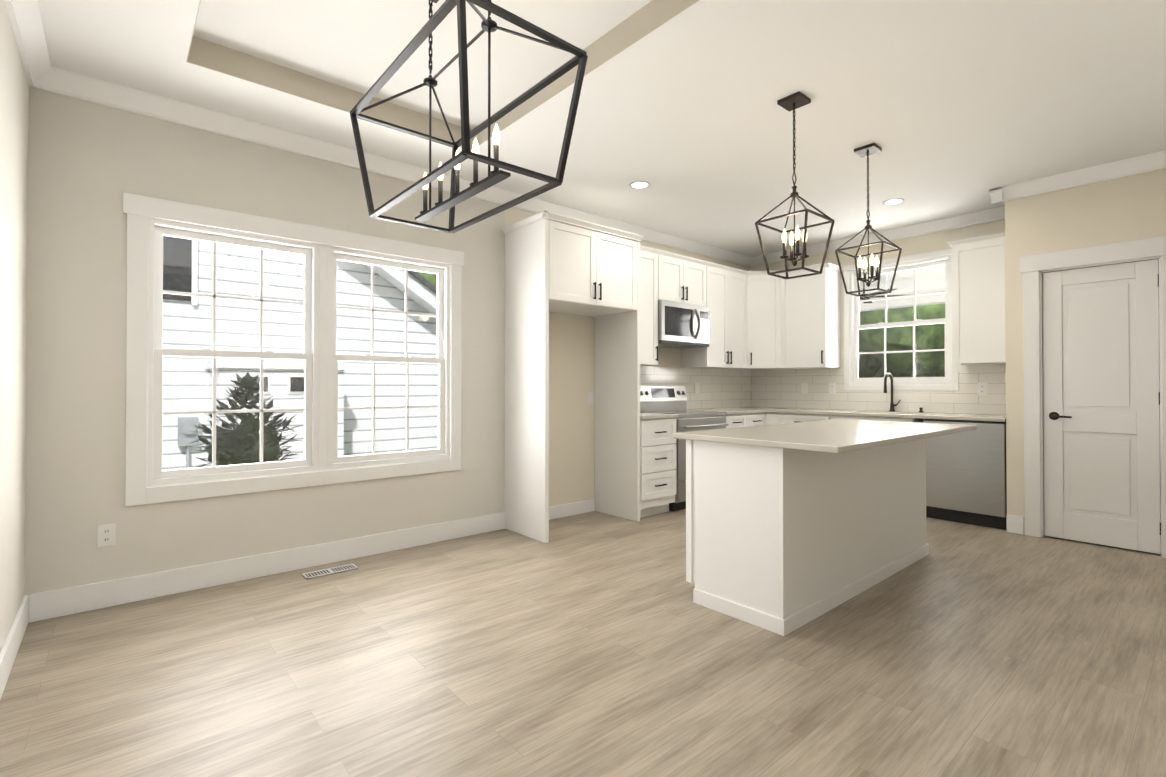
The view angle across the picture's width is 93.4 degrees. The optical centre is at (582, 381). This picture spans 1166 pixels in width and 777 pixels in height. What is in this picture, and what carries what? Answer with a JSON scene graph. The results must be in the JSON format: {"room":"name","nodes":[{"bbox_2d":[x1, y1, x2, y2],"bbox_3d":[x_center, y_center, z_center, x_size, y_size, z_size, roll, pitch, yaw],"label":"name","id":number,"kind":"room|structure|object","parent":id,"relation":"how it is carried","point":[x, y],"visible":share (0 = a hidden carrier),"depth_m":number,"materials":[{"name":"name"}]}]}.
{"room":"kitchen","nodes":[
{"label":"kitchen","id":0,"kind":"room"},
{"bbox_2d":[0,0,28,651],"bbox_3d":[-0.385,-0.214,-0.179,0.150,2.800,7.620,0,-1,-40],"label":"wall","id":1,"kind":"structure","parent":0,"point":[14,101],"depth_m":2.38,"materials":[{"name":"beige paint"}]},
{"bbox_2d":[0,593,35,699],"bbox_3d":[-0.369,1.117,-0.078,0.019,0.140,7.470,0,-1,-40],"label":"baseboard","id":2,"kind":"structure","parent":1,"relation":"attached to","point":[34,607],"depth_m":2.41,"materials":[{"name":"white wood"}]},
{"bbox_2d":[4,0,55,92],"bbox_3d":[-0.344,-1.563,-0.034,0.085,0.100,7.470,0,-1,-40],"label":"crown molding","id":3,"kind":"structure","parent":1,"relation":"attached to","point":[42,72],"depth_m":2.49,"materials":[{"name":"white wood"}]},
{"bbox_2d":[25,87,749,594],"bbox_3d":[-0.386,-0.172,4.928,6.780,2.800,0.150,0,-1,-40],"label":"wall","id":4,"kind":"structure","parent":0,"point":[89,163],"depth_m":3.18,"materials":[{"name":"beige paint"}]},
{"bbox_2d":[97,523,115,547],"bbox_3d":[-2.563,0.827,2.957,0.075,0.120,0.007,0,-1,-40],"label":"outlet","id":5,"kind":"object","parent":4,"relation":"attached to","point":[106,534],"visible":1,"depth_m":2.95,"materials":[{"name":"white plastic"}]},
{"bbox_2d":[36,512,504,620],"bbox_3d":[-1.712,1.148,3.676,2.790,0.140,0.016,0,-1,-40],"label":"baseboard","id":6,"kind":"structure","parent":4,"relation":"attached to","point":[93,596],"depth_m":3.35,"materials":[{"name":"white wood"}]},
{"bbox_2d":[123,192,463,505],"bbox_3d":[-1.774,-0.170,3.720,2.064,1.713,0.164,0,-1,-40],"label":"dining window","id":7,"kind":"structure","parent":4,"relation":"in","point":[152,222],"depth_m":3.55,"materials":[{"name":"white wood"}]},
{"bbox_2d":[56,68,751,266],"bbox_3d":[-0.275,-1.522,4.878,6.390,0.100,0.085,0,-1,-40],"label":"crown molding","id":8,"kind":"structure","parent":4,"relation":"attached to","point":[68,83],"depth_m":3.54,"materials":[{"name":"white wood"}]},
{"bbox_2d":[505,215,604,314],"bbox_3d":[-0.238,-0.936,4.585,0.541,0.622,0.568,0,-1,-40],"label":"upper cabinet","id":9,"kind":"object","parent":4,"relation":"attached to","point":[552,264],"depth_m":4.37,"materials":[{"name":"white wood"}]},
{"bbox_2d":[549,499,594,519],"bbox_3d":[-0.256,1.172,4.919,0.960,0.112,0.016,0,-1,-40],"label":"baseboard","id":10,"kind":"structure","parent":4,"relation":"attached to","point":[575,508],"depth_m":5.04,"materials":[{"name":"white wood"}]},
{"bbox_2d":[588,392,593,404],"bbox_3d":[0.076,0.160,5.215,0.075,0.120,0.007,0,-1,-40],"label":"outlet","id":11,"kind":"object","parent":4,"relation":"attached to","point":[590,398],"visible":1,"depth_m":5.21,"materials":[{"name":"white plastic"}]},
{"bbox_2d":[569,231,640,318],"bbox_3d":[0.088,-0.934,4.863,0.542,0.622,0.568,0,-1,-40],"label":"upper cabinet","id":12,"kind":"object","parent":4,"relation":"attached to","point":[622,252],"depth_m":4.73,"materials":[{"name":"white wood"}]},
{"bbox_2d":[597,246,660,366],"bbox_3d":[0.433,-0.716,5.302,0.480,1.115,0.347,0,-1,-40],"label":"upper cabinet","id":13,"kind":"object","parent":4,"relation":"attached to","point":[622,340],"depth_m":5.19,"materials":[{"name":"white wood"}]},
{"bbox_2d":[661,251,688,303],"bbox_3d":[0.784,-1.032,5.604,0.436,0.479,0.347,0,-1,-40],"label":"upper cabinet","id":14,"kind":"object","parent":4,"relation":"attached to","point":[674,267],"depth_m":5.50,"materials":[{"name":"white wood"}]},
{"bbox_2d":[658,300,709,348],"bbox_3d":[0.942,-0.577,5.665,0.755,0.422,0.450,0,-1,-40],"label":"microwave","id":15,"kind":"object","parent":14,"relation":"attached to","point":[683,325],"visible":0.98,"depth_m":5.53,"materials":[{"name":"silver metal"}]},
{"bbox_2d":[689,257,708,306],"bbox_3d":[1.030,-1.030,5.814,0.436,0.479,0.347,0,-1,-40],"label":"upper cabinet","id":16,"kind":"object","parent":4,"relation":"attached to","point":[698,269],"depth_m":5.75,"materials":[{"name":"white wood"}]},
{"bbox_2d":[681,262,728,370],"bbox_3d":[1.365,-0.710,6.098,0.436,1.115,0.347,0,-1,-40],"label":"upper cabinet","id":17,"kind":"object","parent":4,"relation":"attached to","point":[711,358],"depth_m":5.96,"materials":[{"name":"white wood"}]},
{"bbox_2d":[725,266,748,370],"bbox_3d":[1.643,-0.708,6.307,0.483,1.115,0.389,0,-1,-40],"label":"upper cabinet","id":18,"kind":"object","parent":4,"relation":"attached to","point":[736,280],"depth_m":6.20,"materials":[{"name":"white wood"}]},
{"bbox_2d":[749,270,784,370],"bbox_3d":[2.090,-0.706,6.507,0.665,1.115,0.665,0,-1,-40],"label":"upper cabinet","id":19,"kind":"object","parent":4,"relation":"attached to","point":[775,343],"depth_m":6.30,"materials":[{"name":"white wood"}]},
{"bbox_2d":[640,364,1005,414],"bbox_3d":[2.023,0.072,5.077,2.616,0.465,2.745,0,-1,-40],"label":"backsplash","id":20,"kind":"structure","parent":4,"relation":"attached to","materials":[{"name":"tile"}]},
{"bbox_2d":[695,383,698,393],"bbox_3d":[1.293,0.079,6.240,0.075,0.120,0.007,0,-1,-40],"label":"outlet","id":21,"kind":"object","parent":20,"relation":"attached to","point":[696,388],"visible":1,"depth_m":6.24,"materials":[{"name":"white plastic"}]},
{"bbox_2d":[801,383,806,393],"bbox_3d":[2.583,0.080,6.415,0.007,0.120,0.075,0,-1,-40],"label":"outlet","id":22,"kind":"object","parent":20,"relation":"attached to","point":[803,388],"visible":1,"depth_m":6.41,"materials":[{"name":"white plastic"}]},
{"bbox_2d":[829,383,835,393],"bbox_3d":[2.797,0.078,6.164,0.007,0.120,0.075,0,-1,-40],"label":"outlet","id":23,"kind":"object","parent":20,"relation":"attached to","point":[832,388],"visible":1,"depth_m":6.16,"materials":[{"name":"white plastic"}]},
{"bbox_2d":[978,383,986,395],"bbox_3d":[3.706,0.069,5.099,0.007,0.120,0.075,0,-1,-40],"label":"outlet","id":24,"kind":"object","parent":20,"relation":"attached to","point":[982,388],"visible":1,"depth_m":5.10,"materials":[{"name":"white plastic"}]},
{"bbox_2d":[0,509,1165,776],"bbox_3d":[2.088,1.234,2.019,6.780,0.060,7.770,0,-1,-40],"label":"floor","id":25,"kind":"structure","parent":0,"point":[594,643],"depth_m":2.28,"materials":[{"name":"brown wood"}]},
{"bbox_2d":[302,563,357,578],"bbox_3d":[-1.614,1.212,3.513,0.310,0.007,0.110,0,-1,-40],"label":"floor vent","id":26,"kind":"object","parent":25,"relation":"in","point":[328,571],"visible":1,"depth_m":3.50,"materials":[{"name":"white metal"}]},
{"bbox_2d":[597,415,677,521],"bbox_3d":[0.508,0.782,5.202,0.480,0.895,0.577,0,-1,-40],"label":"base cabinet","id":27,"kind":"object","parent":25,"relation":"on","point":[637,458],"depth_m":4.98,"materials":[{"name":"white wood"}]},
{"bbox_2d":[597,411,676,418],"bbox_3d":[0.514,0.320,5.198,0.480,0.030,0.597,0,-1,-40],"label":"countertop","id":28,"kind":"structure","parent":27,"relation":"on","point":[636,414],"depth_m":4.99,"materials":[{"name":"white stone"}]},
{"bbox_2d":[640,386,728,510],"bbox_3d":[1.011,0.638,5.574,0.759,1.190,0.643,0,-1,-40],"label":"range","id":29,"kind":"object","parent":25,"relation":"on","point":[663,399],"visible":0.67,"depth_m":5.47,"materials":[{"name":"silver metal"}]},
{"bbox_2d":[724,415,752,427],"bbox_3d":[1.439,0.789,5.997,0.434,0.895,0.577,0,-1,-40],"label":"base cabinet","id":30,"kind":"object","parent":25,"relation":"on","point":[734,421],"depth_m":5.80,"materials":[{"name":"white wood"}]},
{"bbox_2d":[693,407,772,414],"bbox_3d":[1.801,0.329,6.296,1.367,0.030,0.597,0,-1,-40],"label":"countertop","id":31,"kind":"structure","parent":30,"relation":"on","point":[729,410],"depth_m":6.15,"materials":[{"name":"white stone"}]},
{"bbox_2d":[753,411,764,425],"bbox_3d":[1.683,0.790,6.205,0.435,0.895,0.577,0,-1,-40],"label":"base cabinet","id":32,"kind":"object","parent":25,"relation":"on","point":[758,420],"depth_m":6.05,"materials":[{"name":"white wood"}]},
{"bbox_2d":[765,411,780,424],"bbox_3d":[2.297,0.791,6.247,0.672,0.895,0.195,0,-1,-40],"label":"base cabinet","id":33,"kind":"object","parent":25,"relation":"on","point":[771,417],"depth_m":6.07,"materials":[{"name":"white wood"}]},
{"bbox_2d":[781,415,820,423],"bbox_3d":[2.564,0.789,5.984,0.607,0.895,0.666,0,-1,-40],"label":"base cabinet","id":34,"kind":"object","parent":25,"relation":"on","point":[784,418],"depth_m":5.84,"materials":[{"name":"white wood"}]},
{"bbox_2d":[686,439,928,635],"bbox_3d":[1.488,0.769,3.487,1.954,0.894,0.640,0,-1,-40],"label":"kitchen island","id":35,"kind":"object","parent":25,"relation":"on","point":[791,527],"depth_m":2.90,"materials":[{"name":"white painted wood"}]},
{"bbox_2d":[673,419,976,454],"bbox_3d":[1.575,0.306,3.390,2.030,0.030,0.930,0,-1,-40],"label":"island countertop","id":36,"kind":"structure","parent":35,"relation":"on","point":[833,436],"depth_m":3.04,"materials":[{"name":"white stone"}]},
{"bbox_2d":[821,415,922,422],"bbox_3d":[2.967,0.785,5.511,0.607,0.895,0.825,0,-1,-40],"label":"base cabinet","id":37,"kind":"object","parent":25,"relation":"on","point":[823,417],"depth_m":5.34,"materials":[{"name":"white"}]},
{"bbox_2d":[773,407,1005,421],"bbox_3d":[2.975,0.322,5.495,0.622,0.030,2.147,0,-1,-40],"label":"countertop","id":38,"kind":"structure","parent":37,"relation":"on","point":[784,410],"depth_m":5.28,"materials":[{"name":"white stone"}]},
{"bbox_2d":[884,373,923,412],"bbox_3d":[3.205,0.108,5.504,0.214,0.397,0.319,0,-1,-40],"label":"faucet","id":39,"kind":"object","parent":38,"relation":"on","point":[892,404],"visible":1,"depth_m":5.63,"materials":[{"name":"brown metal"}]},
{"bbox_2d":[923,419,1006,529],"bbox_3d":[3.474,0.782,4.902,0.593,0.891,0.597,0,-1,-40],"label":"dishwasher","id":40,"kind":"object","parent":25,"relation":"on","point":[966,477],"visible":0.69,"depth_m":4.68,"materials":[{"name":"silver metal"}]},
{"bbox_2d":[38,0,1165,256],"bbox_3d":[2.088,-1.746,2.043,6.780,0.300,7.770,0,-1,-40],"label":"ceiling","id":41,"kind":"structure","parent":0,"point":[950,108],"depth_m":3.04,"materials":[{"name":"white paint"}]},
{"bbox_2d":[350,0,587,232],"bbox_3d":[-0.510,-1.231,2.233,0.528,1.005,1.028,0,-1,-40],"label":"chandelier","id":42,"kind":"object","parent":41,"relation":"hanging from","point":[457,159],"visible":1,"depth_m":2.05,"materials":[{"name":"black metal"}]},
{"bbox_2d":[629,181,649,188],"bbox_3d":[0.455,-1.574,4.401,0.170,0.004,0.170,0,-1,-40],"label":"recessed light","id":43,"kind":"object","parent":41,"relation":"in","point":[640,184],"visible":1,"depth_m":4.39,"materials":[{"name":"white plastic"}]},
{"bbox_2d":[755,91,834,278],"bbox_3d":[1.189,-1.094,3.091,0.310,0.984,0.310,0,-1,-40],"label":"pendant light","id":44,"kind":"object","parent":41,"relation":"hanging from","point":[794,101],"visible":1,"depth_m":3.08,"materials":[{"name":"brown metal"}]},
{"bbox_2d":[835,143,901,296],"bbox_3d":[1.934,-1.089,3.728,0.310,0.984,0.310,0,-1,-40],"label":"pendant light","id":45,"kind":"object","parent":41,"relation":"hanging from","point":[868,150],"visible":1,"depth_m":3.72,"materials":[{"name":"brown metal"}]},
{"bbox_2d":[882,198,904,204],"bbox_3d":[2.714,-1.571,4.805,0.170,0.004,0.170,0,-1,-40],"label":"recessed light","id":46,"kind":"object","parent":41,"relation":"in","point":[894,201],"visible":1,"depth_m":4.79,"materials":[{"name":"white plastic"}]},
{"bbox_2d":[750,220,1004,390],"bbox_3d":[3.125,-0.164,5.921,0.150,2.800,2.900,0,-1,-40],"label":"wall","id":47,"kind":"structure","parent":0,"point":[926,243],"depth_m":5.67,"materials":[{"name":"beige paint"}]},
{"bbox_2d":[785,263,840,370],"bbox_3d":[2.530,-0.709,6.204,0.388,1.115,0.576,0,-1,-40],"label":"upper cabinet","id":48,"kind":"object","parent":47,"relation":"attached to","point":[812,303],"depth_m":6.04,"materials":[{"name":"white wood"}]},
{"bbox_2d":[752,209,1003,266],"bbox_3d":[3.016,-1.514,5.878,0.085,0.100,2.660,0,-1,-40],"label":"crown molding","id":49,"kind":"structure","parent":47,"relation":"attached to","point":[984,216],"depth_m":5.59,"materials":[{"name":"white wood"}]},
{"bbox_2d":[843,249,958,390],"bbox_3d":[3.288,-0.591,5.708,0.164,1.368,1.078,0,-1,-40],"label":"sink window","id":50,"kind":"structure","parent":47,"relation":"in","point":[949,381],"depth_m":5.68,"materials":[{"name":"white wood"}]},
{"bbox_2d":[949,232,1005,366],"bbox_3d":[3.631,-0.719,4.945,0.348,1.115,0.446,0,-1,-40],"label":"upper cabinet","id":51,"kind":"object","parent":47,"relation":"attached to","point":[978,263],"depth_m":4.85,"materials":[{"name":"white wood"}]},
{"bbox_2d":[1005,168,1165,534],"bbox_3d":[5.322,-0.189,2.885,0.750,2.800,4.870,0,-1,-40],"label":"wall","id":52,"kind":"structure","parent":0,"point":[1125,208],"depth_m":4.28,"materials":[{"name":"beige paint"}]},
{"bbox_2d":[992,206,1004,219],"bbox_3d":[3.634,-1.524,4.713,0.480,0.100,0.085,0,-1,-40],"label":"crown molding","id":53,"kind":"structure","parent":52,"relation":"attached to","point":[999,209],"depth_m":4.96,"materials":[{"name":"white wood"}]},
{"bbox_2d":[989,150,1165,203],"bbox_3d":[4.928,-1.540,2.715,0.085,0.100,4.805,0,-1,-40],"label":"crown molding","id":54,"kind":"structure","parent":52,"relation":"attached to","point":[1157,160],"depth_m":4.11,"materials":[{"name":"white wood"}]},
{"bbox_2d":[1020,236,1165,557],"bbox_3d":[3.861,0.109,4.114,0.174,2.225,0.902,0,-1,-40],"label":"door frame","id":55,"kind":"structure","parent":52,"relation":"attached to","point":[1034,268],"depth_m":4.32,"materials":[{"name":"white wood"}]},
{"bbox_2d":[1043,259,1160,553],"bbox_3d":[3.823,0.175,4.078,0.092,2.067,0.636,0,-1,-40],"label":"pantry door","id":56,"kind":"structure","parent":52,"relation":"in","point":[1101,403],"depth_m":4.07,"materials":[{"name":"white wood"}]},
{"label":"outside","id":57,"kind":"structure","parent":0,"visible":0},
{"bbox_3d":[1.045,1.701,13.833,70.000,0.100,70.000,0,-1,-40],"label":"ground","id":58,"kind":"structure","parent":57,"visible":0},
{"bbox_2d":[189,372,302,467],"bbox_3d":[-3.249,0.750,5.304,1.426,1.712,1.393,0,-1,-40],"label":"shrub","id":59,"kind":"object","parent":58,"relation":"on","point":[242,384],"depth_m":5.17,"materials":[{"name":"green plant"}]},
{"bbox_2d":[162,236,437,469],"bbox_3d":[-6.996,-1.150,8.530,12.852,5.516,6.860,0,-1,-40],"label":"house","id":60,"kind":"structure","parent":58,"relation":"on","point":[295,338],"depth_m":7.41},
{"bbox_2d":[416,271,944,377],"bbox_3d":[1.227,-6.034,15.770,43.090,17.642,42.435,0,-1,-40],"label":"trees","id":61,"kind":"object","parent":58,"relation":"on","point":[927,337],"depth_m":10.60,"materials":[{"name":"green plant"}]},
{"bbox_2d":[860,265,944,311],"bbox_3d":[4.212,0.037,6.689,2.498,3.110,8.000,0,-1,-40],"label":"porch","id":62,"kind":"object","parent":58,"relation":"on","point":[919,290],"depth_m":7.62,"materials":[{"name":"white"}]}
]}

